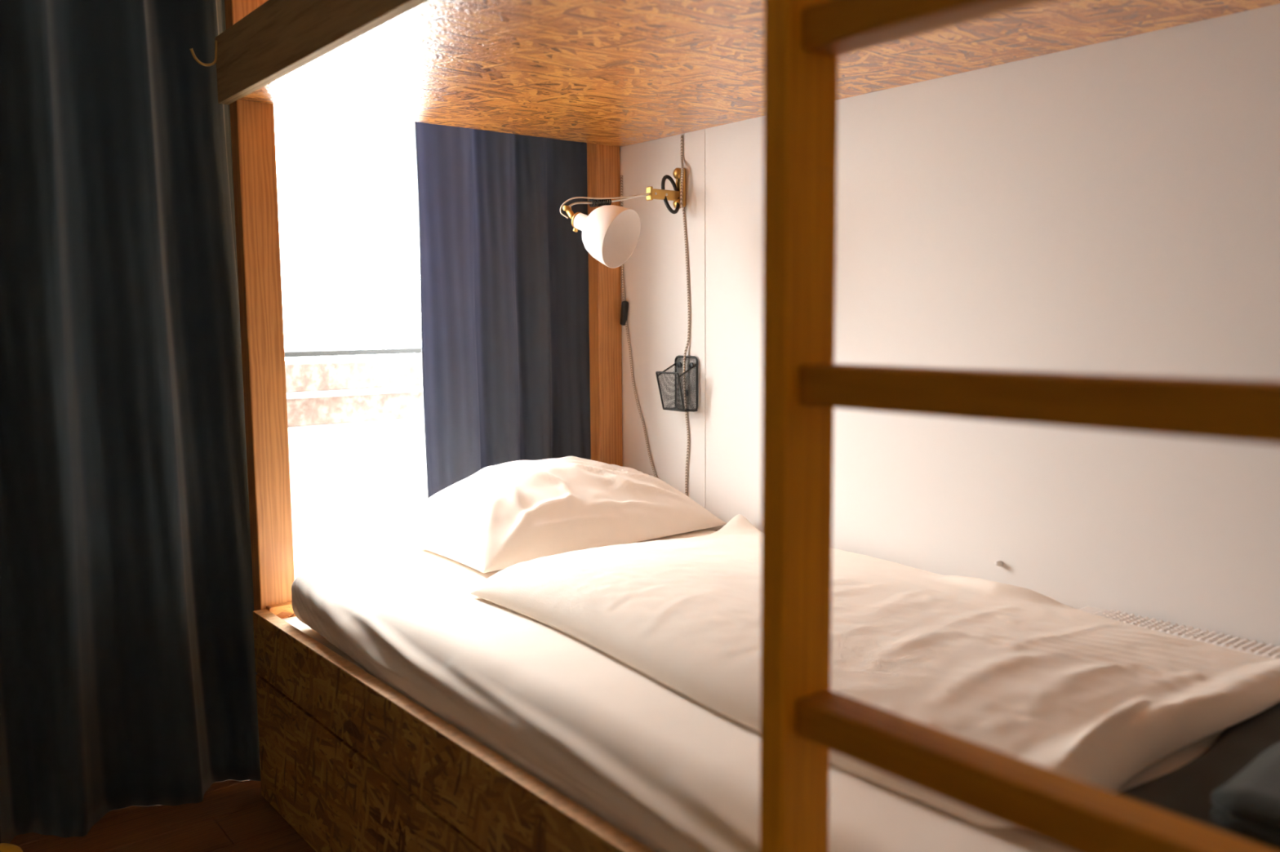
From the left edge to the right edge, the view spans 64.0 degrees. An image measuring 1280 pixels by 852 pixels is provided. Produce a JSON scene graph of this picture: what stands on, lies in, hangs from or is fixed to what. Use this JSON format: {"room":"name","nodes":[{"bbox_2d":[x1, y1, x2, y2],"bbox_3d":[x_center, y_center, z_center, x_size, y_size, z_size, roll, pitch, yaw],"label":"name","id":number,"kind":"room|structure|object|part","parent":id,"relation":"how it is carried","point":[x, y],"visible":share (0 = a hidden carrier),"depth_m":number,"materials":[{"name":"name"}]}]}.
{"room":"dormitory","nodes":[
{"label":"dormitory","id":0,"kind":"room"},
{"bbox_2d":[9,779,315,851],"bbox_3d":[-0.245,0.977,0.382,3.250,0.060,3.840,-5,8,-39],"label":"floor","id":1,"kind":"structure","parent":0,"point":[232,815],"depth_m":1.98,"materials":[{"name":"laminate"}]},
{"bbox_2d":[0,843,22,851],"bbox_3d":[-1.183,0.780,1.849,0.124,0.034,0.100,-5,8,-39],"label":"cloth","id":2,"kind":"object","parent":1,"relation":"on","point":[4,847],"visible":1,"depth_m":1.87,"materials":[{"name":"yellow fabric"}]},
{"bbox_2d":[214,0,1279,851],"bbox_3d":[0.248,-0.302,1.455,0.953,2.250,2.208,-5,8,-39],"label":"bunk bed","id":3,"kind":"object","parent":1,"relation":"on","point":[350,762],"visible":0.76,"depth_m":1.75,"materials":[{"name":"brown wood"}]},
{"bbox_2d":[189,40,217,66],"bbox_3d":[-0.829,-0.711,1.948,0.052,0.050,0.006,-5,8,-39],"label":"coat hook","id":4,"kind":"object","parent":3,"relation":"attached to","point":[196,59],"visible":1,"depth_m":1.95,"materials":[{"name":"gold metal"}]},
{"bbox_3d":[-0.757,-0.356,2.032,0.072,2.250,0.044,-5,8,-39],"label":"post","id":5,"kind":"part","parent":3,"relation":"part of","materials":[{"name":"brown wood"}]},
{"bbox_2d":[281,616,364,671],"bbox_3d":[0.266,0.448,1.544,0.916,0.021,2.078,-5,8,-39],"label":"pad","id":6,"kind":"object","parent":3,"relation":"on","point":[294,621],"visible":0.02,"depth_m":1.96,"materials":[{"name":"white fabric"}]},
{"bbox_2d":[291,528,1225,851],"bbox_3d":[0.275,0.377,1.514,0.932,0.118,1.994,-5,8,-39],"label":"mattress","id":7,"kind":"object","parent":6,"relation":"on","point":[670,771],"visible":0.4,"depth_m":1.29,"materials":[{"name":"white fabric"}]},
{"bbox_2d":[389,456,726,573],"bbox_3d":[-0.164,0.159,2.252,0.650,0.167,0.400,-5,8,-39],"label":"pillow","id":8,"kind":"object","parent":7,"relation":"on","point":[504,515],"visible":0.98,"depth_m":2.12,"materials":[{"name":"white fabric"}]},
{"bbox_2d":[470,514,1279,828],"bbox_3d":[0.294,0.271,1.581,0.743,0.074,1.209,-5,8,-36],"label":"duvet","id":9,"kind":"object","parent":7,"relation":"on","point":[1026,674],"visible":0.8,"depth_m":1.31,"materials":[{"name":"white fabric"}]},
{"bbox_2d":[1079,606,1279,658],"bbox_3d":[0.963,0.325,1.349,0.054,0.008,0.800,-5,8,-39],"label":"blanket","id":10,"kind":"object","parent":7,"relation":"on","point":[1228,642],"visible":0.78,"depth_m":1.52,"materials":[{"name":"white fabric"}]},
{"bbox_2d":[1117,702,1279,851],"bbox_3d":[0.770,0.364,0.964,0.635,0.012,0.456,-5,8,-39],"label":"blanket","id":11,"kind":"object","parent":7,"relation":"on","point":[1185,791],"visible":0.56,"depth_m":1.04,"materials":[{"name":"black fabric"}]},
{"bbox_2d":[1209,742,1279,851],"bbox_3d":[0.725,0.341,0.905,0.312,0.049,0.290,-5,8,-39],"label":"folded towel","id":12,"kind":"object","parent":11,"relation":"on","point":[1248,805],"visible":1,"depth_m":0.91,"materials":[{"name":"grey fabric"}]},
{"bbox_3d":[-0.089,-0.418,2.568,0.072,2.250,0.044,-5,8,-39],"label":"post","id":13,"kind":"part","parent":3,"relation":"part of","materials":[{"name":"brown wood"}]},
{"bbox_2d":[760,0,1279,851],"bbox_3d":[0.272,-0.055,0.643,0.060,1.930,0.484,-5,8,-39],"label":"ladder","id":14,"kind":"object","parent":1,"relation":"on","point":[802,719],"visible":1,"depth_m":0.78,"materials":[{"name":"brown wood"}]},
{"bbox_2d":[619,4,1279,647],"bbox_3d":[1.029,-0.489,1.308,0.100,2.760,4.100,-5,8,-39],"label":"wall","id":15,"kind":"structure","parent":0,"point":[1110,207],"depth_m":1.73,"materials":[{"name":"paint"}]},
{"bbox_2d":[560,168,686,268],"bbox_3d":[-0.003,-0.464,2.256,0.325,0.238,0.180,-5,8,-39],"label":"wall lamp","id":16,"kind":"object","parent":15,"relation":"attached to","point":[611,234],"visible":1,"depth_m":2.22,"materials":[{"name":"white metal"}]},
{"bbox_2d":[571,212,580,227],"bbox_3d":[-0.136,-0.445,2.214,0.018,0.033,0.035,3,7,31],"label":"socket","id":17,"kind":"object","parent":16,"relation":"attached to","point":[575,218],"depth_m":2.20,"materials":[{"name":"gold metal"}]},
{"bbox_3d":[-0.067,-0.403,2.187,0.131,0.132,0.145,-5,8,-39],"label":"lamp shade","id":18,"kind":"part","parent":16,"relation":"part of","materials":[{"name":"white metal"}]},
{"bbox_3d":[-0.067,-0.500,2.269,0.206,0.042,0.014,-4,7,-27],"label":"arm","id":19,"kind":"part","parent":16,"relation":"part of","materials":[{"name":"metal"}]},
{"bbox_3d":[0.095,-0.552,2.373,0.013,0.090,0.029,-5,8,-39],"label":"wall plate","id":20,"kind":"part","parent":16,"relation":"part of","materials":[{"name":"gold metal"}]},
{"bbox_2d":[619,175,657,477],"bbox_3d":[0.004,-0.210,2.523,0.015,0.816,0.167,-5,8,-39],"label":"power cord","id":21,"kind":"object","parent":15,"relation":"attached to","point":[624,304],"visible":0.83,"depth_m":2.56,"materials":[{"name":"grey fabric"}]},
{"bbox_2d":[619,301,628,325],"bbox_3d":[-0.040,-0.283,2.569,0.015,0.062,0.025,-5,8,-39],"label":"rocker switch","id":22,"kind":"object","parent":21,"relation":"attached to","point":[624,304],"depth_m":2.56,"materials":[{"name":"black plastic"}]},
{"bbox_2d":[655,355,697,412],"bbox_3d":[0.086,-0.098,2.393,0.064,0.131,0.082,-5,8,-39],"label":"wire basket","id":23,"kind":"object","parent":15,"relation":"attached to","point":[694,389],"visible":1,"depth_m":2.39,"materials":[{"name":"black metal"}]},
{"bbox_3d":[0.071,-0.082,2.382,0.025,0.090,0.081,-5,8,-39],"label":"frame","id":24,"kind":"part","parent":23,"relation":"part of","materials":[{"name":"black metal"}]},
{"bbox_3d":[0.109,-0.100,2.412,0.005,0.131,0.082,-5,8,-39],"label":"frame","id":25,"kind":"part","parent":23,"relation":"part of","materials":[{"name":"black metal"}]},
{"bbox_2d":[680,135,690,495],"bbox_3d":[0.101,-0.230,2.396,0.023,0.885,0.030,-5,8,-39],"label":"power cord","id":26,"kind":"object","parent":15,"relation":"attached to","point":[682,136],"visible":0.91,"depth_m":2.38,"materials":[{"name":"plastic"}]},
{"bbox_2d":[703,128,705,508],"bbox_3d":[0.146,-0.669,2.307,0.004,2.600,0.003,-5,8,-39],"label":"trim","id":27,"kind":"structure","parent":15,"relation":"attached to","point":[704,129],"depth_m":2.34,"materials":[{"name":"paint"}]},
{"bbox_2d":[994,560,1003,566],"bbox_3d":[0.630,0.242,1.799,0.014,0.010,0.010,-5,8,-39],"label":"nail","id":28,"kind":"object","parent":15,"relation":"attached to","point":[998,563],"visible":1,"depth_m":1.80,"materials":[{"name":"paint"}]},
{"bbox_3d":[-0.733,-1.883,2.057,1.495,0.030,0.040,-5,8,-39],"label":"rail","id":29,"kind":"object","parent":15,"relation":"attached to","visible":0},
{"bbox_2d":[0,0,261,844],"bbox_3d":[-0.999,-0.530,1.935,0.536,2.620,0.098,-5,8,-39],"label":"curtain","id":30,"kind":"object","parent":29,"relation":"hanging from","point":[127,661],"visible":0.82,"depth_m":1.98,"materials":[{"name":"black fabric"}]},
{"bbox_2d":[413,121,591,498],"bbox_3d":[-0.340,-0.597,2.505,0.491,2.617,0.077,-5,8,-39],"label":"curtain","id":31,"kind":"object","parent":29,"relation":"hanging from","point":[504,273],"visible":0.53,"depth_m":2.52,"materials":[{"name":"blue fabric"}]},
{"bbox_3d":[-1.229,0.856,2.627,4.860,0.080,0.570,-5,8,-39],"label":"floor","id":32,"kind":"structure","parent":0,"visible":0},
{"bbox_2d":[284,356,427,579],"bbox_3d":[-1.234,0.294,3.047,5.457,0.950,0.245,-5,8,-39],"label":"window","id":33,"kind":"structure","parent":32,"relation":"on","point":[356,427],"depth_m":3.19,"materials":[{"name":"glass"}]},
{"bbox_2d":[284,347,421,357],"bbox_3d":[-1.434,-0.171,2.764,4.860,0.036,0.030,-5,8,-39],"label":"balcony railing","id":34,"kind":"object","parent":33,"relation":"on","point":[408,350],"visible":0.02,"depth_m":3.18,"materials":[{"name":"metal"}]}
]}

